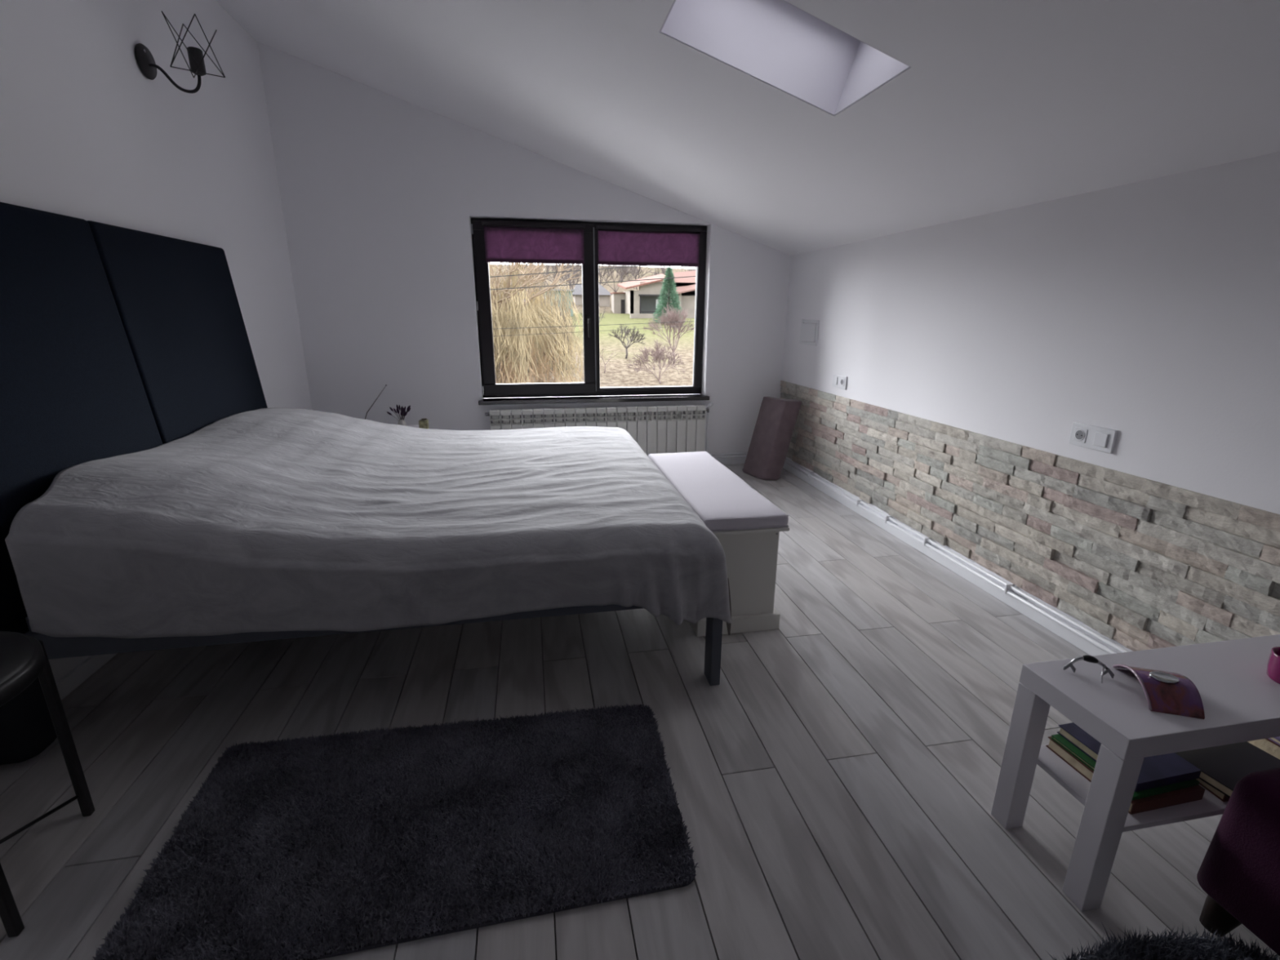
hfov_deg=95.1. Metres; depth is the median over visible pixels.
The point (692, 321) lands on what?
power cable
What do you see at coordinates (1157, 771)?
book
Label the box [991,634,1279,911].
side table
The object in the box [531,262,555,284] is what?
bare tree
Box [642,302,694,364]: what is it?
fruit tree
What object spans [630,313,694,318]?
wall
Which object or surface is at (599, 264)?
bare tree
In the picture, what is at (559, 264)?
bare tree
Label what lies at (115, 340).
headboard
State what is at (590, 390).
window
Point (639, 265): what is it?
power cable
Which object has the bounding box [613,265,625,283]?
bare tree
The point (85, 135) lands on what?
wall
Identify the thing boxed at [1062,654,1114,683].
eyeglasses
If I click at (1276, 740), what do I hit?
magazine
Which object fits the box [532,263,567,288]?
bare tree
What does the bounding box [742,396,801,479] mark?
rolled mat
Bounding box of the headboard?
[0,201,267,764]
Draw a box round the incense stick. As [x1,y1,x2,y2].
[364,384,386,419]
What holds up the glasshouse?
on the outdoor background
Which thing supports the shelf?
attached to the side table
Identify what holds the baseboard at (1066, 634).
attached to the wall at (1148, 311)
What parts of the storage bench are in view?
lid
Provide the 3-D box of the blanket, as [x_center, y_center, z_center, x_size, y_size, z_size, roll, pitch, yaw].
[-0.875,0.063,2.623,2.107,0.615,1.980,-3,16,-10]
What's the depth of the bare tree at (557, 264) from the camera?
81.54 m
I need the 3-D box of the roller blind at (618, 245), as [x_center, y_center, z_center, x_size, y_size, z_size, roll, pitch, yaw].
[0.074,-1.823,4.565,0.830,0.286,0.038,-3,16,-10]
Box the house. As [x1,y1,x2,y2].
[617,273,695,314]
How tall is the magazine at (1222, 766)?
0.022 m
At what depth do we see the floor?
1.72 m
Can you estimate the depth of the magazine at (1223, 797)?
1.33 m
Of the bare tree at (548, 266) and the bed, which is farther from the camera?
the bare tree at (548, 266)
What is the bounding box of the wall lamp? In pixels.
[134,10,225,93]
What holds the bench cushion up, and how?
on the storage bench
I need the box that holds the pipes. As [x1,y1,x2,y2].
[709,452,1128,653]
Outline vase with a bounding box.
[397,419,406,426]
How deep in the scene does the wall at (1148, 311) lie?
2.22 m
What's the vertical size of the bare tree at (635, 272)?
4.335 m
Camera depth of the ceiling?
2.31 m
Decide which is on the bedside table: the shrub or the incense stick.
the incense stick
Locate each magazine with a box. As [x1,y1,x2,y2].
[1175,741,1279,798]
[1195,778,1229,801]
[1247,737,1279,759]
[1267,736,1279,745]
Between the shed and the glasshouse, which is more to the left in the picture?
the glasshouse
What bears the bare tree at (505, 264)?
on the outdoor background
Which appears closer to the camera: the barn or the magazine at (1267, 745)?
the magazine at (1267, 745)
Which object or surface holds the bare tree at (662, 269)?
on the outdoor background
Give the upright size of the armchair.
0.772 m
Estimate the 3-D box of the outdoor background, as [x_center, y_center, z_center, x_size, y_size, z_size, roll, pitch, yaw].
[-2.397,-18.745,58.271,97.600,12.945,110.500,-3,16,-10]
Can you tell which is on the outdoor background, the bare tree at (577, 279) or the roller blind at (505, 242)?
the bare tree at (577, 279)
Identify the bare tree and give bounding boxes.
[498,262,524,282]
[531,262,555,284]
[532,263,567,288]
[547,263,582,288]
[554,263,582,283]
[555,263,582,288]
[557,270,582,288]
[598,264,616,286]
[598,265,637,292]
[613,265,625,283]
[624,266,644,288]
[626,265,657,288]
[644,266,677,282]
[654,266,666,274]
[684,266,696,271]
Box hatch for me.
[799,319,819,346]
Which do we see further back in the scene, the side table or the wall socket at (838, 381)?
the wall socket at (838, 381)
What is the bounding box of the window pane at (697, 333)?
[595,229,701,390]
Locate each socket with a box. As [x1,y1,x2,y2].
[831,373,847,389]
[840,377,844,386]
[1068,422,1117,453]
[1072,426,1088,443]
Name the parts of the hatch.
hatch door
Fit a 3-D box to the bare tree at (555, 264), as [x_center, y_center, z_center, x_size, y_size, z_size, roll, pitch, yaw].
[-9.121,-26.386,74.798,4.604,4.553,4.960,12,19,34]
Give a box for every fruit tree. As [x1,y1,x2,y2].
[579,307,606,322]
[599,348,617,373]
[607,324,645,358]
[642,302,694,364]
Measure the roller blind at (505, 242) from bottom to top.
0.286 m
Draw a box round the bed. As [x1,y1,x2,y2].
[24,604,722,685]
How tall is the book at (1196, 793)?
0.028 m
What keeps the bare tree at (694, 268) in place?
on the outdoor background
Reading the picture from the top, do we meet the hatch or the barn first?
the barn
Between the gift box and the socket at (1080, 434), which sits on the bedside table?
the gift box
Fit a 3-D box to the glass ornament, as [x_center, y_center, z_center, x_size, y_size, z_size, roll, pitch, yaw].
[1.158,0.453,1.302,0.107,0.045,0.169,5,17,15]
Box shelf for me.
[1036,744,1227,831]
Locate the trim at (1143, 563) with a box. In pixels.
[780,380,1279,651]
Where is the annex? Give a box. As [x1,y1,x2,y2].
[672,270,696,313]
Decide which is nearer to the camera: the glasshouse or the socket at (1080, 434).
the socket at (1080, 434)
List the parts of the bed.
head rail, rail, leg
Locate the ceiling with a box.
[216,0,1279,255]
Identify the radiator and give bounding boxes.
[484,402,713,456]
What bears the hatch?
attached to the wall at (1148, 311)
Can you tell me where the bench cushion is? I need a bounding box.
[648,451,789,531]
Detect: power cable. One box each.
[489,265,639,277]
[490,275,696,289]
[495,320,694,328]
[497,325,688,336]
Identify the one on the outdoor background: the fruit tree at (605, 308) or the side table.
the fruit tree at (605, 308)
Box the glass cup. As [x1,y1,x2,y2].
[1266,646,1279,684]
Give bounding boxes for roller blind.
[481,220,585,264]
[595,224,702,266]
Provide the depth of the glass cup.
1.34 m
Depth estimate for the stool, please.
1.32 m
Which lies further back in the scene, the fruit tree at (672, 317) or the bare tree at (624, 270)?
the bare tree at (624, 270)
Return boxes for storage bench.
[689,526,789,636]
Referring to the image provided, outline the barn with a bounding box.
[572,284,611,306]
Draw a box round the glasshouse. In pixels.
[543,288,574,316]
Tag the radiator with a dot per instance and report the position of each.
(656, 429)
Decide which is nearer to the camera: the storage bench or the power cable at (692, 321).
the storage bench
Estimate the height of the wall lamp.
0.286 m
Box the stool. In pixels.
[0,631,94,937]
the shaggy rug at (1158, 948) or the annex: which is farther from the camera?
the annex
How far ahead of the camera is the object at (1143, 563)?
2.34 m
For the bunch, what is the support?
in the vase
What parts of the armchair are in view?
leg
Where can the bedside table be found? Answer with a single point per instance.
(417, 425)
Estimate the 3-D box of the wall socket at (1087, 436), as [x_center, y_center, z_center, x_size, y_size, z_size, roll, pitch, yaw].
[1.721,-0.163,2.231,0.016,0.088,0.180,-3,16,-10]
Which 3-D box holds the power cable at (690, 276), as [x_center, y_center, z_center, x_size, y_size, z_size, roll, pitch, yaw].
[-1.389,-4.144,11.469,29.707,2.224,0.018,-3,16,-11]
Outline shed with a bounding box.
[609,292,625,313]
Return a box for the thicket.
[491,270,583,371]
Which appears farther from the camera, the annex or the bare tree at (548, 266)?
the bare tree at (548, 266)
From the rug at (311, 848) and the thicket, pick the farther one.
the thicket
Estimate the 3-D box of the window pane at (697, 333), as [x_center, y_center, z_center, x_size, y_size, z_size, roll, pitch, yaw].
[0.068,-1.353,4.733,0.834,1.235,0.038,-3,16,-10]
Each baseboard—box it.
[55,653,117,700]
[715,457,746,464]
[782,463,1108,656]
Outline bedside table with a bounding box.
[406,424,419,427]
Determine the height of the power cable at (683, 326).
1.473 m
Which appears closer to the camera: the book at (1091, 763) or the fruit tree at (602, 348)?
the book at (1091, 763)
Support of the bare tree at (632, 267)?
on the outdoor background
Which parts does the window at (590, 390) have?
sash, handle, sill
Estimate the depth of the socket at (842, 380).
3.98 m
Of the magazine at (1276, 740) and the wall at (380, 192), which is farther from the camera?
the wall at (380, 192)
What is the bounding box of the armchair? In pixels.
[1196,768,1279,955]
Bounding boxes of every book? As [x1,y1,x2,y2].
[1045,736,1204,814]
[1050,733,1199,799]
[1057,722,1201,791]
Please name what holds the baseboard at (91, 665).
attached to the wall at (85, 135)
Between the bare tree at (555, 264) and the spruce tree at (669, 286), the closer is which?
the spruce tree at (669, 286)
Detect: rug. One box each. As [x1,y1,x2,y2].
[91,702,699,959]
[1047,921,1279,959]
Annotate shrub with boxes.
[626,339,684,383]
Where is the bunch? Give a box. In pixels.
[386,404,410,420]
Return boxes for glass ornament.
[1112,663,1204,719]
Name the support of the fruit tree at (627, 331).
on the outdoor background
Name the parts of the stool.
leg, seat, leg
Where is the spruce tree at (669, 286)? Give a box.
[652,266,682,322]
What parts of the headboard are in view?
leg, panel, panel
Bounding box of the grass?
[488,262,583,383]
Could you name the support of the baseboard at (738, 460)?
attached to the wall at (380, 192)
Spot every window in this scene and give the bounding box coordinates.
[471,217,709,404]
[659,0,911,115]
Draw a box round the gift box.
[418,417,429,428]
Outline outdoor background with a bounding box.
[488,264,694,386]
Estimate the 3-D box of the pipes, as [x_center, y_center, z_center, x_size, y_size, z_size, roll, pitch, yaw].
[1.504,0.703,1.874,0.639,0.047,6.770,-3,16,-10]
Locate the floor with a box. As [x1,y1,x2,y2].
[0,463,1279,959]
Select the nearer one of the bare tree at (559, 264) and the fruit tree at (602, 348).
the fruit tree at (602, 348)
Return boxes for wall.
[0,0,311,683]
[257,41,791,456]
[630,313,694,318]
[782,151,1279,653]
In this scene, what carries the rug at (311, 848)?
on the floor
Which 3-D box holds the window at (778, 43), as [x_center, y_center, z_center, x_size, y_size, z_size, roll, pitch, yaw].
[0.506,-1.589,1.911,0.800,0.539,0.482,-3,16,-10]
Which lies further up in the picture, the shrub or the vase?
the shrub
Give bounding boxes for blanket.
[4,407,731,638]
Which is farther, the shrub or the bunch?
the shrub
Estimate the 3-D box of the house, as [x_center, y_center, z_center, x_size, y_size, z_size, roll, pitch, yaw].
[2.347,-18.732,60.735,8.600,5.400,5.900,-3,16,-10]
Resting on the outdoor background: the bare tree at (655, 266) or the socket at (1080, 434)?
the bare tree at (655, 266)
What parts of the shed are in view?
door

